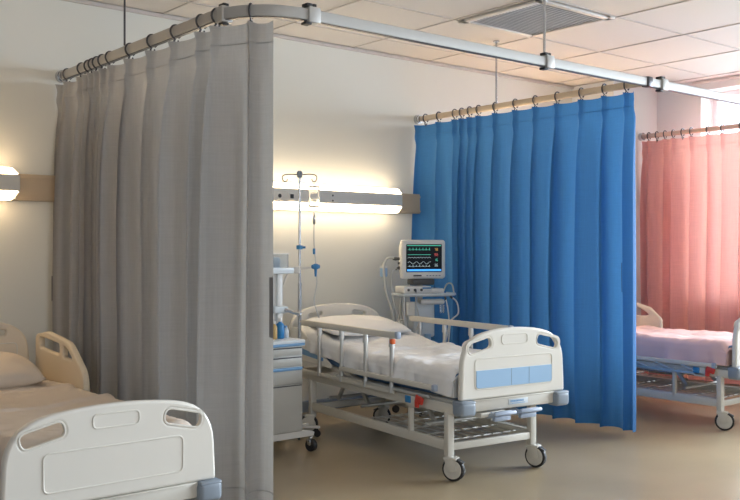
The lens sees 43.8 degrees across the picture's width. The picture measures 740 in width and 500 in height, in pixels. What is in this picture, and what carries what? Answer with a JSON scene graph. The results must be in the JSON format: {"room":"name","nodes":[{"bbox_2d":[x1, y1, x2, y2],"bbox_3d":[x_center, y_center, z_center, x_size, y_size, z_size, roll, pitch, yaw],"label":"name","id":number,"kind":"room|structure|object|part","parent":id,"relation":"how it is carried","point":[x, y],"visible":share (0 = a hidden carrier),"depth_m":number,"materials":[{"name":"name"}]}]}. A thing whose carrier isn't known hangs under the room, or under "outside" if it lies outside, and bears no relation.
{"room":"hospital room","nodes":[
{"label":"hospital room","id":0,"kind":"room"},
{"bbox_2d":[0,0,573,400],"bbox_3d":[-1.356,-0.205,7.359,12.000,3.310,0.120,0,0,-39],"label":"wall","id":1,"kind":"structure","parent":0,"point":[341,117],"depth_m":7.93,"materials":[{"name":"white paint"}]},
{"bbox_2d":[0,167,19,199],"bbox_3d":[-3.171,-0.449,5.676,1.970,0.222,0.103,0,0,-39],"label":"wall lamp","id":2,"kind":"object","parent":1,"relation":"attached to","point":[9,178],"visible":1,"depth_m":6.21,"materials":[{"name":"white plastic"}]},
{"bbox_2d":[0,191,17,199],"bbox_3d":[-3.167,-0.366,5.671,1.941,0.057,0.085,0,0,-39],"label":"diffuser","id":3,"kind":"object","parent":2,"relation":"attached to","point":[4,195],"depth_m":6.21,"materials":[{"name":"white plastic"}]},
{"bbox_2d":[0,167,17,173],"bbox_3d":[-3.167,-0.539,5.671,1.941,0.042,0.085,0,0,-39],"label":"diffuser","id":4,"kind":"object","parent":2,"relation":"attached to","point":[3,170],"depth_m":6.21,"materials":[{"name":"white plastic"}]},
{"bbox_3d":[-3.164,-0.457,5.668,1.960,0.118,0.082,0,0,-39],"label":"panel","id":5,"kind":"part","parent":2,"relation":"part of","materials":[{"name":"silver metal"}]},
{"bbox_2d":[12,174,420,213],"bbox_3d":[-1.458,-0.435,7.167,9.300,0.185,0.049,0,0,-39],"label":"trim","id":6,"kind":"structure","parent":1,"relation":"attached to","point":[33,187],"depth_m":6.46,"materials":[{"name":"beige"}]},
{"bbox_2d":[61,0,573,88],"bbox_3d":[-1.543,-1.798,7.114,11.000,0.024,0.024,0,0,-39],"label":"trim","id":7,"kind":"structure","parent":1,"relation":"attached to","point":[84,2],"depth_m":8.14,"materials":[{"name":"grey metal"}]},
{"bbox_2d":[273,182,401,212],"bbox_3d":[-0.567,-0.449,7.792,2.180,0.222,0.115,0,0,-39],"label":"wall lamp","id":8,"kind":"object","parent":1,"relation":"attached to","point":[285,195],"visible":0.62,"depth_m":8.00,"materials":[{"name":"white plastic"}]},
{"bbox_2d":[276,192,282,198],"bbox_3d":[-0.746,-0.448,7.583,0.060,0.060,0.012,0,0,-39],"label":"socket","id":9,"kind":"object","parent":8,"relation":"attached to","point":[279,195],"depth_m":7.58,"materials":[{"name":"grey plastic"}]},
{"bbox_2d":[288,192,294,200],"bbox_3d":[-0.653,-0.448,7.659,0.070,0.070,0.012,0,0,-39],"label":"socket","id":10,"kind":"object","parent":8,"relation":"attached to","point":[291,195],"depth_m":7.65,"materials":[{"name":"grey plastic"}]},
{"bbox_2d":[273,182,400,193],"bbox_3d":[-0.567,-0.539,7.791,2.151,0.042,0.085,0,0,-39],"label":"diffuser","id":11,"kind":"object","parent":8,"relation":"attached to","point":[277,186],"depth_m":7.96,"materials":[{"name":"white plastic"}]},
{"bbox_3d":[-0.564,-0.457,7.788,2.170,0.118,0.082,0,0,-39],"label":"panel","id":12,"kind":"part","parent":8,"relation":"part of","materials":[{"name":"silver metal"}]},
{"bbox_2d":[273,202,401,212],"bbox_3d":[-0.567,-0.366,7.791,2.151,0.057,0.085,0,0,-39],"label":"diffuser","id":13,"kind":"object","parent":8,"relation":"attached to","point":[371,207],"depth_m":8.05,"materials":[{"name":"white plastic"}]},
{"bbox_2d":[302,395,376,412],"bbox_3d":[-1.546,1.350,7.117,9.500,0.100,0.016,0,0,-39],"label":"baseboard","id":14,"kind":"structure","parent":1,"relation":"attached to","point":[305,404],"depth_m":8.06,"materials":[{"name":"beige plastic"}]},
{"bbox_2d":[414,40,652,123],"bbox_3d":[1.258,-1.502,7.761,0.090,0.615,2.561,0,0,-39],"label":"rail","id":15,"kind":"object","parent":1,"relation":"attached to","point":[418,119],"visible":0.84,"depth_m":7.69,"materials":[{"name":"beige metal"}]},
{"bbox_3d":[1.093,-1.540,7.963,0.056,0.540,0.056,0,0,-39],"label":"hanger rod","id":16,"kind":"part","parent":15,"relation":"part of","materials":[{"name":"silver metal"}]},
{"bbox_2d":[410,83,635,431],"bbox_3d":[1.197,0.036,7.796,0.160,2.639,2.455,0,0,-39],"label":"privacy curtain","id":17,"kind":"object","parent":15,"relation":"hanging from","point":[533,210],"visible":0.86,"depth_m":7.45,"materials":[{"name":"blue fabric"}]},
{"bbox_2d":[273,375,739,499],"bbox_3d":[1.905,1.450,3.360,12.000,0.100,10.500,0,0,-39],"label":"floor","id":18,"kind":"structure","parent":0,"point":[677,450],"depth_m":6.06,"materials":[{"name":"beige plastic"}]},
{"bbox_2d":[0,322,221,499],"bbox_3d":[-1.819,0.917,4.840,1.009,0.965,2.385,0,0,-39],"label":"hospital bed","id":19,"kind":"object","parent":18,"relation":"on","point":[122,450],"visible":0.86,"depth_m":3.98,"materials":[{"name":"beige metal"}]},
{"bbox_3d":[-2.539,0.698,5.723,0.840,0.525,0.045,0,0,-39],"label":"headboard","id":20,"kind":"part","parent":19,"relation":"part of","materials":[{"name":"beige plastic"}]},
{"bbox_3d":[-1.906,0.693,5.678,0.040,0.354,0.810,0,0,-39],"label":"rail","id":21,"kind":"part","parent":19,"relation":"part of","materials":[{"name":"beige plastic"}]},
{"bbox_2d":[0,379,191,467],"bbox_3d":[-1.805,0.856,4.824,0.918,0.170,2.167,0,0,-39],"label":"sheet","id":22,"kind":"object","parent":19,"relation":"on","point":[19,406],"visible":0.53,"depth_m":4.72,"materials":[{"name":"beige fabric"}]},
{"bbox_2d":[0,352,45,388],"bbox_3d":[-2.309,0.705,5.379,0.700,0.202,0.552,0,0,-39],"label":"pillow","id":23,"kind":"object","parent":22,"relation":"on","point":[16,370],"visible":0.97,"depth_m":5.34,"materials":[{"name":"beige fabric"}]},
{"bbox_3d":[-1.098,0.855,3.957,0.965,0.400,0.042,0,0,-39],"label":"footboard","id":24,"kind":"part","parent":19,"relation":"part of","materials":[{"name":"white plastic"}]},
{"bbox_3d":[-1.085,0.845,3.941,0.639,0.309,0.009,0,0,-39],"label":"pressed moulding","id":25,"kind":"part","parent":19,"relation":"part of","materials":[{"name":"white plastic"}]},
{"bbox_2d":[273,267,316,451],"bbox_3d":[-0.766,0.761,6.382,0.640,1.277,0.510,0,0,-39],"label":"cabinet","id":26,"kind":"object","parent":18,"relation":"on","point":[287,352],"visible":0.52,"depth_m":6.27,"materials":[{"name":"grey metal"}]},
{"bbox_2d":[273,321,276,338],"bbox_3d":[-0.658,0.551,6.329,0.040,0.125,0.040,0,0,-39],"label":"bottle","id":27,"kind":"object","parent":26,"relation":"on","point":[274,322],"visible":0.78,"depth_m":6.31,"materials":[{"name":"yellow plastic"}]},
{"bbox_2d":[276,318,283,338],"bbox_3d":[-0.624,0.543,6.382,0.060,0.140,0.060,0,0,-39],"label":"bottle","id":28,"kind":"object","parent":26,"relation":"on","point":[280,326],"visible":0.94,"depth_m":6.36,"materials":[{"name":"blue plastic"}]},
{"bbox_2d":[273,253,289,267],"bbox_3d":[-0.741,0.082,6.486,0.286,0.121,0.202,0,0,-39],"label":"storage bin","id":29,"kind":"object","parent":26,"relation":"on","point":[280,260],"visible":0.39,"depth_m":6.46,"materials":[{"name":"white plastic"}]},
{"bbox_2d":[273,267,293,273],"bbox_3d":[-0.765,0.144,6.459,0.380,0.043,0.272,0,0,-39],"label":"shelf","id":30,"kind":"object","parent":26,"relation":"attached to","point":[275,270],"depth_m":6.42,"materials":[{"name":"white plastic"}]},
{"bbox_2d":[284,325,288,337],"bbox_3d":[-0.590,0.571,6.435,0.044,0.085,0.044,0,0,-39],"label":"bottle","id":31,"kind":"object","parent":26,"relation":"on","point":[286,330],"visible":0.86,"depth_m":6.42,"materials":[{"name":"white plastic"}]},
{"bbox_2d":[273,306,301,316],"bbox_3d":[-0.591,0.431,6.468,0.217,0.073,0.104,0,0,-8],"label":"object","id":32,"kind":"object","parent":26,"relation":"attached to","point":[276,309],"visible":0.91,"depth_m":6.44,"materials":[{"name":"white plastic"}]},
{"bbox_3d":[-0.654,0.855,6.182,0.470,0.110,0.018,0,0,-39],"label":"drawer","id":33,"kind":"part","parent":26,"relation":"part of","materials":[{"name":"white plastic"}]},
{"bbox_3d":[-0.654,0.760,6.182,0.470,0.060,0.018,0,0,-39],"label":"drawer","id":34,"kind":"part","parent":26,"relation":"part of","materials":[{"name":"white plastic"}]},
{"bbox_3d":[-0.654,0.692,6.182,0.470,0.055,0.018,0,0,-39],"label":"drawer","id":35,"kind":"part","parent":26,"relation":"part of","materials":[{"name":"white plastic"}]},
{"bbox_3d":[-0.654,1.080,6.182,0.470,0.320,0.018,0,0,-39],"label":"door","id":36,"kind":"part","parent":26,"relation":"part of","materials":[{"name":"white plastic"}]},
{"bbox_3d":[-0.654,0.648,6.182,0.525,0.020,0.016,0,0,-39],"label":"trim","id":37,"kind":"part","parent":26,"relation":"part of","materials":[{"name":"blue plastic"}]},
{"bbox_2d":[282,171,320,439],"bbox_3d":[-0.538,0.402,6.934,0.320,1.997,0.306,0,0,-39],"label":"stand","id":38,"kind":"object","parent":18,"relation":"on","point":[297,269],"visible":0.58,"depth_m":6.91,"materials":[{"name":"silver metal"}]},
{"bbox_3d":[-0.529,0.191,6.923,0.256,0.142,0.045,0,0,0],"label":"clamp arm","id":39,"kind":"part","parent":38,"relation":"part of","materials":[{"name":"white plastic"}]},
{"bbox_3d":[-0.530,-0.543,6.923,0.268,0.063,0.008,0,0,0],"label":"hook arm","id":40,"kind":"part","parent":38,"relation":"part of","materials":[{"name":"grey metal"}]},
{"bbox_3d":[-0.519,-0.020,6.923,0.069,0.030,0.048,0,0,0],"label":"height knob","id":41,"kind":"part","parent":38,"relation":"part of","materials":[{"name":"blue plastic"}]},
{"bbox_2d":[308,182,319,206],"bbox_3d":[-0.421,-0.421,6.923,0.084,0.203,0.032,0,0,0],"label":"bag","id":42,"kind":"object","parent":38,"relation":"hanging from","point":[313,191],"visible":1,"depth_m":6.91,"materials":[{"name":"white"}]},
{"bbox_2d":[311,207,319,317],"bbox_3d":[-0.407,0.097,6.921,0.060,0.833,0.056,0,0,-39],"label":"infusion line","id":43,"kind":"object","parent":42,"relation":"hanging from","point":[315,266],"visible":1,"depth_m":6.92,"materials":[{"name":"white"}]},
{"bbox_2d":[391,282,455,415],"bbox_3d":[0.456,0.842,7.989,0.553,1.116,0.489,0,0,-21],"label":"trolley","id":44,"kind":"object","parent":18,"relation":"on","point":[425,306],"visible":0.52,"depth_m":7.88,"materials":[{"name":"white plastic"}]},
{"bbox_3d":[0.264,0.620,7.958,0.024,0.460,0.024,0,0,-21],"label":"support rod","id":45,"kind":"part","parent":44,"relation":"part of","materials":[{"name":"silver metal"}]},
{"bbox_3d":[0.290,0.620,7.807,0.024,0.460,0.024,0,0,-21],"label":"support rod","id":46,"kind":"part","parent":44,"relation":"part of","materials":[{"name":"silver metal"}]},
{"bbox_2d":[415,290,418,332],"bbox_3d":[0.379,0.620,7.831,0.055,0.565,0.124,0,0,-32],"label":"cable","id":47,"kind":"object","parent":44,"relation":"hanging from","point":[415,290],"visible":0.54,"depth_m":7.79,"materials":[{"name":"grey plastic"}]},
{"bbox_2d":[397,240,444,284],"bbox_3d":[0.431,0.106,7.982,0.418,0.388,0.195,0,0,-17],"label":"patient monitor","id":48,"kind":"object","parent":44,"relation":"on","point":[421,262],"visible":1,"depth_m":7.89,"materials":[{"name":"grey plastic"}]},
{"bbox_2d":[383,256,396,320],"bbox_3d":[0.181,0.468,7.869,0.151,0.828,0.078,0,0,-39],"label":"cable","id":49,"kind":"object","parent":48,"relation":"attached to","point":[389,257],"visible":0.77,"depth_m":7.83,"materials":[{"name":"grey plastic"}]},
{"bbox_2d":[380,263,387,276],"bbox_3d":[0.117,0.172,7.879,0.070,0.115,0.069,0,0,-39],"label":"jar","id":50,"kind":"object","parent":49,"relation":"attached to","point":[381,267],"visible":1,"depth_m":7.85,"materials":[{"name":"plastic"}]},
{"bbox_2d":[391,267,398,322],"bbox_3d":[0.225,0.499,7.872,0.115,0.704,0.100,0,0,-39],"label":"cable","id":51,"kind":"object","parent":48,"relation":"attached to","point":[397,267],"visible":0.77,"depth_m":7.83,"materials":[{"name":"grey plastic"}]},
{"bbox_2d":[391,292,455,296],"bbox_3d":[0.475,0.383,7.954,0.504,0.031,0.360,0,0,-21],"label":"tray","id":52,"kind":"object","parent":44,"relation":"on","point":[401,294],"depth_m":7.82,"materials":[{"name":"white plastic"}]},
{"bbox_2d":[444,296,449,336],"bbox_3d":[0.625,0.676,7.932,0.121,0.556,0.046,0,0,12],"label":"cable","id":53,"kind":"object","parent":44,"relation":"hanging from","point":[445,296],"visible":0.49,"depth_m":7.91,"materials":[{"name":"white plastic"}]},
{"bbox_3d":[0.689,0.333,8.053,0.120,0.099,0.030,0,0,28],"label":"handle","id":54,"kind":"part","parent":44,"relation":"part of","materials":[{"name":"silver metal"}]},
{"bbox_2d":[448,296,458,341],"bbox_3d":[0.710,0.672,7.980,0.134,0.560,0.042,0,0,-4],"label":"cable","id":55,"kind":"object","parent":44,"relation":"hanging from","point":[451,297],"visible":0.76,"depth_m":7.98,"materials":[{"name":"white plastic"}]},
{"bbox_2d":[289,303,568,480],"bbox_3d":[0.305,0.917,6.617,0.988,0.965,2.284,0,0,-33],"label":"hospital bed","id":56,"kind":"object","parent":18,"relation":"on","point":[514,370],"visible":0.76,"depth_m":5.89,"materials":[{"name":"beige metal"}]},
{"bbox_3d":[-0.438,1.115,7.019,0.050,0.270,0.042,0,0,-33],"label":"leg","id":57,"kind":"part","parent":56,"relation":"part of","materials":[{"name":"beige metal"}]},
{"bbox_3d":[-0.376,0.753,6.845,0.041,0.367,0.042,0,0,-33],"label":"post","id":58,"kind":"part","parent":56,"relation":"part of","materials":[{"name":"silver metal"}]},
{"bbox_3d":[-0.274,0.657,7.540,0.900,0.445,0.045,0,0,-33],"label":"headboard","id":59,"kind":"part","parent":56,"relation":"part of","materials":[{"name":"white plastic"}]},
{"bbox_3d":[-0.203,0.753,6.575,0.041,0.367,0.042,0,0,-33],"label":"post","id":60,"kind":"part","parent":56,"relation":"part of","materials":[{"name":"silver metal"}]},
{"bbox_3d":[-0.182,0.556,6.542,0.030,0.044,1.320,0,0,-33],"label":"rail","id":61,"kind":"part","parent":56,"relation":"part of","materials":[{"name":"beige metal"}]},
{"bbox_3d":[-0.030,0.753,6.306,0.041,0.367,0.042,0,0,-33],"label":"post","id":62,"kind":"part","parent":56,"relation":"part of","materials":[{"name":"silver metal"}]},
{"bbox_3d":[0.088,0.848,6.121,0.032,0.034,1.120,0,0,-33],"label":"folded rail","id":63,"kind":"part","parent":56,"relation":"part of","materials":[{"name":"beige metal"}]},
{"bbox_2d":[301,325,480,397],"bbox_3d":[0.308,0.737,6.617,0.939,0.310,2.044,0,0,-33],"label":"sheet","id":64,"kind":"object","parent":56,"relation":"on","point":[417,358],"visible":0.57,"depth_m":6.42,"materials":[{"name":"white fabric"}]},
{"bbox_2d":[307,315,411,335],"bbox_3d":[-0.093,0.587,7.221,0.740,0.133,0.554,0,0,-34],"label":"pillow","id":65,"kind":"object","parent":64,"relation":"on","point":[373,322],"visible":0.58,"depth_m":7.15,"materials":[{"name":"white fabric"}]},
{"bbox_3d":[0.142,0.753,6.037,0.041,0.367,0.042,0,0,-33],"label":"post","id":66,"kind":"part","parent":56,"relation":"part of","materials":[{"name":"silver metal"}]},
{"bbox_3d":[0.307,0.765,6.636,0.830,0.279,2.050,0,0,-33],"label":"mattress","id":67,"kind":"part","parent":56,"relation":"part of","materials":[{"name":"white fabric"}]},
{"bbox_3d":[0.307,0.949,5.758,0.020,0.081,0.082,0,0,-33],"label":"release lever","id":68,"kind":"part","parent":56,"relation":"part of","materials":[{"name":"red plastic"}]},
{"bbox_3d":[0.401,0.754,7.344,0.041,0.375,0.042,0,0,-33],"label":"post","id":69,"kind":"part","parent":56,"relation":"part of","materials":[{"name":"silver metal"}]},
{"bbox_3d":[0.307,1.074,6.636,0.885,0.294,2.100,0,0,-33],"label":"frame","id":70,"kind":"part","parent":56,"relation":"part of","materials":[{"name":"beige metal"}]},
{"bbox_3d":[0.574,0.754,7.074,0.041,0.375,0.042,0,0,-33],"label":"post","id":71,"kind":"part","parent":56,"relation":"part of","materials":[{"name":"silver metal"}]},
{"bbox_3d":[0.480,1.115,5.588,0.050,0.270,0.042,0,0,-33],"label":"leg","id":72,"kind":"part","parent":56,"relation":"part of","materials":[{"name":"beige metal"}]},
{"bbox_3d":[0.655,0.553,6.948,0.030,0.044,1.200,0,0,-33],"label":"rail","id":73,"kind":"part","parent":56,"relation":"part of","materials":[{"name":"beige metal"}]},
{"bbox_3d":[0.747,0.754,6.805,0.041,0.375,0.042,0,0,-33],"label":"post","id":74,"kind":"part","parent":56,"relation":"part of","materials":[{"name":"silver metal"}]},
{"bbox_3d":[0.798,1.013,5.649,0.175,0.060,0.122,0,0,-33],"label":"crank handle","id":75,"kind":"part","parent":56,"relation":"part of","materials":[{"name":"blue plastic"}]},
{"bbox_3d":[0.888,0.693,5.731,0.845,0.425,0.042,0,0,-33],"label":"footboard","id":76,"kind":"part","parent":56,"relation":"part of","materials":[{"name":"white plastic"}]},
{"bbox_3d":[0.899,0.683,5.714,0.639,0.334,0.009,0,0,-33],"label":"pressed moulding","id":77,"kind":"part","parent":56,"relation":"part of","materials":[{"name":"white plastic"}]},
{"bbox_3d":[0.900,0.783,5.712,0.616,0.107,0.006,0,0,-33],"label":"colour panel","id":78,"kind":"part","parent":56,"relation":"part of","materials":[{"name":"blue plastic"}]},
{"bbox_3d":[0.923,0.940,5.731,0.160,0.034,0.003,0,0,-33],"label":"label plate","id":79,"kind":"part","parent":56,"relation":"part of","materials":[{"name":"white plastic"}]},
{"bbox_3d":[0.974,1.013,5.763,0.175,0.060,0.122,0,0,-33],"label":"crank handle","id":80,"kind":"part","parent":56,"relation":"part of","materials":[{"name":"blue plastic"}]},
{"bbox_3d":[1.044,1.115,5.950,0.050,0.270,0.042,0,0,-33],"label":"leg","id":81,"kind":"part","parent":56,"relation":"part of","materials":[{"name":"beige metal"}]},
{"bbox_2d":[636,302,739,430],"bbox_3d":[2.441,0.917,8.159,1.007,0.965,2.284,0,0,-39],"label":"hospital bed","id":82,"kind":"object","parent":18,"relation":"on","point":[724,420],"visible":0.35,"depth_m":7.46,"materials":[{"name":"beige metal"}]},
{"bbox_3d":[2.253,0.945,7.683,0.020,0.069,0.176,0,0,-39],"label":"post","id":83,"kind":"part","parent":82,"relation":"part of","materials":[{"name":"blue metal"}]},
{"bbox_3d":[2.473,0.682,8.885,0.040,0.375,0.795,0,0,-39],"label":"rail","id":84,"kind":"part","parent":82,"relation":"part of","materials":[{"name":"beige plastic"}]},
{"bbox_3d":[2.403,0.945,7.499,0.020,0.069,0.176,0,0,-39],"label":"post","id":85,"kind":"part","parent":82,"relation":"part of","materials":[{"name":"blue metal"}]},
{"bbox_3d":[2.312,0.903,7.621,0.032,0.034,1.150,0,0,-39],"label":"folded rail","id":86,"kind":"part","parent":82,"relation":"part of","materials":[{"name":"beige metal"}]},
{"bbox_2d":[636,325,732,365],"bbox_3d":[2.459,0.799,8.174,0.943,0.201,2.043,0,0,-39],"label":"sheet","id":87,"kind":"object","parent":82,"relation":"on","point":[704,346],"visible":0.53,"depth_m":7.49,"materials":[{"name":"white fabric"}]},
{"bbox_3d":[2.443,1.074,8.180,0.898,0.294,2.100,0,0,-39],"label":"frame","id":88,"kind":"part","parent":82,"relation":"part of","materials":[{"name":"beige metal"}]},
{"bbox_3d":[2.553,0.945,7.315,0.020,0.069,0.176,0,0,-39],"label":"post","id":89,"kind":"part","parent":82,"relation":"part of","materials":[{"name":"blue metal"}]},
{"bbox_3d":[2.655,0.949,7.181,0.020,0.081,0.082,0,0,-39],"label":"release lever","id":90,"kind":"part","parent":82,"relation":"part of","materials":[{"name":"red plastic"}]},
{"bbox_3d":[2.724,1.115,7.151,0.050,0.270,0.042,0,0,-39],"label":"leg","id":91,"kind":"part","parent":82,"relation":"part of","materials":[{"name":"beige metal"}]},
{"bbox_3d":[3.128,0.693,7.351,0.845,0.425,0.042,0,0,-39],"label":"footboard","id":92,"kind":"part","parent":82,"relation":"part of","materials":[{"name":"white plastic"}]},
{"bbox_2d":[572,80,656,375],"bbox_3d":[2.727,-0.205,10.263,0.800,3.210,0.560,0,0,-39],"label":"wall pier","id":93,"kind":"object","parent":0,"point":[645,99],"visible":0.21,"depth_m":10.09,"materials":[{"name":"white paint"}]},
{"bbox_2d":[638,124,738,140],"bbox_3d":[3.582,-1.240,9.341,0.084,0.084,1.950,0,0,-39],"label":"rail","id":94,"kind":"object","parent":93,"relation":"attached to","point":[641,136],"visible":1,"depth_m":9.61,"materials":[{"name":"beige metal"}]},
{"bbox_2d":[640,122,739,385],"bbox_3d":[3.543,0.033,9.373,0.140,2.634,1.772,0,0,-39],"label":"privacy curtain","id":95,"kind":"object","parent":94,"relation":"hanging from","point":[690,187],"visible":0.75,"depth_m":9.59,"materials":[{"name":"pink fabric"}]},
{"bbox_2d":[657,75,739,375],"bbox_3d":[6.270,-0.205,6.837,0.360,3.310,10.270,0,0,-39],"label":"wall","id":96,"kind":"structure","parent":0,"point":[676,111],"depth_m":10.01,"materials":[{"name":"white paint"}]},
{"bbox_2d":[692,75,739,84],"bbox_3d":[5.954,-1.798,6.921,0.024,0.024,7.800,0,0,-39],"label":"trim","id":97,"kind":"structure","parent":96,"relation":"attached to","point":[736,76],"depth_m":9.71,"materials":[{"name":"white metal"}]},
{"bbox_3d":[1.905,-1.880,3.360,12.000,0.100,10.500,0,0,-39],"label":"ceiling","id":98,"kind":"structure","parent":0,"visible":0},
{"bbox_2d":[55,0,739,134],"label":"rail","id":99,"kind":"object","parent":98,"relation":"hanging from","point":[716,104],"depth_m":5.55,"materials":[{"name":"grey metal"}]},
{"bbox_3d":[-1.524,-1.540,5.713,0.056,0.540,0.056,0,0,-39],"label":"hanger rod","id":100,"kind":"part","parent":99,"relation":"part of","materials":[{"name":"grey metal"}]},
{"bbox_2d":[51,3,272,499],"bbox_3d":[-1.387,0.036,5.614,0.288,2.637,2.545,0,0,-39],"label":"privacy curtain","id":101,"kind":"object","parent":99,"relation":"hanging from","point":[162,276],"visible":0.82,"depth_m":5.17,"materials":[{"name":"grey fabric"}]},
{"bbox_3d":[-0.772,-1.193,4.855,0.040,0.014,0.045,0,0,-39],"label":"clamp foot plate","id":102,"kind":"part","parent":99,"relation":"part of","materials":[{"name":"black rubber"}]},
{"bbox_3d":[-0.335,-1.193,4.849,0.040,0.014,0.045,0,0,-39],"label":"clamp foot plate","id":103,"kind":"part","parent":99,"relation":"part of","materials":[{"name":"black rubber"}]},
{"bbox_3d":[-0.318,-1.292,4.863,0.070,0.020,0.050,0,0,-39],"label":"clamp screw plate","id":104,"kind":"part","parent":99,"relation":"part of","materials":[{"name":"black rubber"}]},
{"bbox_3d":[1.125,-1.498,7.641,6.598,0.624,2.580,0,0,-39],"label":"curtain rail","id":105,"kind":"part","parent":99,"relation":"part of","materials":[{"name":"silver metal"}]},
{"bbox_3d":[1.149,-1.540,6.060,0.056,0.540,0.056,0,0,-39],"label":"hanger rod","id":106,"kind":"part","parent":99,"relation":"part of","materials":[{"name":"silver metal"}]},
{"bbox_2d":[88,0,739,86],"bbox_3d":[1.241,-1.824,3.012,12.260,0.012,9.890,0,0,-39],"label":"ceiling tiles","id":107,"kind":"structure","parent":98,"relation":"attached to","point":[695,15],"depth_m":7.73,"materials":[{"name":"white tile"}]},
{"bbox_2d":[162,0,739,83],"bbox_3d":[1.606,-1.819,3.116,11.228,0.014,10.200,0,0,-39],"label":"grid","id":108,"kind":"object","parent":107,"relation":"attached to","point":[192,1],"visible":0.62,"depth_m":7.81,"materials":[{"name":"grey metal"}]},
{"bbox_2d":[458,0,614,38],"bbox_3d":[1.302,-1.806,7.217,0.860,0.023,0.860,0,0,-39],"label":"ceiling vent","id":109,"kind":"object","parent":107,"relation":"attached to","point":[524,19],"visible":0.97,"depth_m":7.19,"materials":[{"name":"white metal"}]}
]}

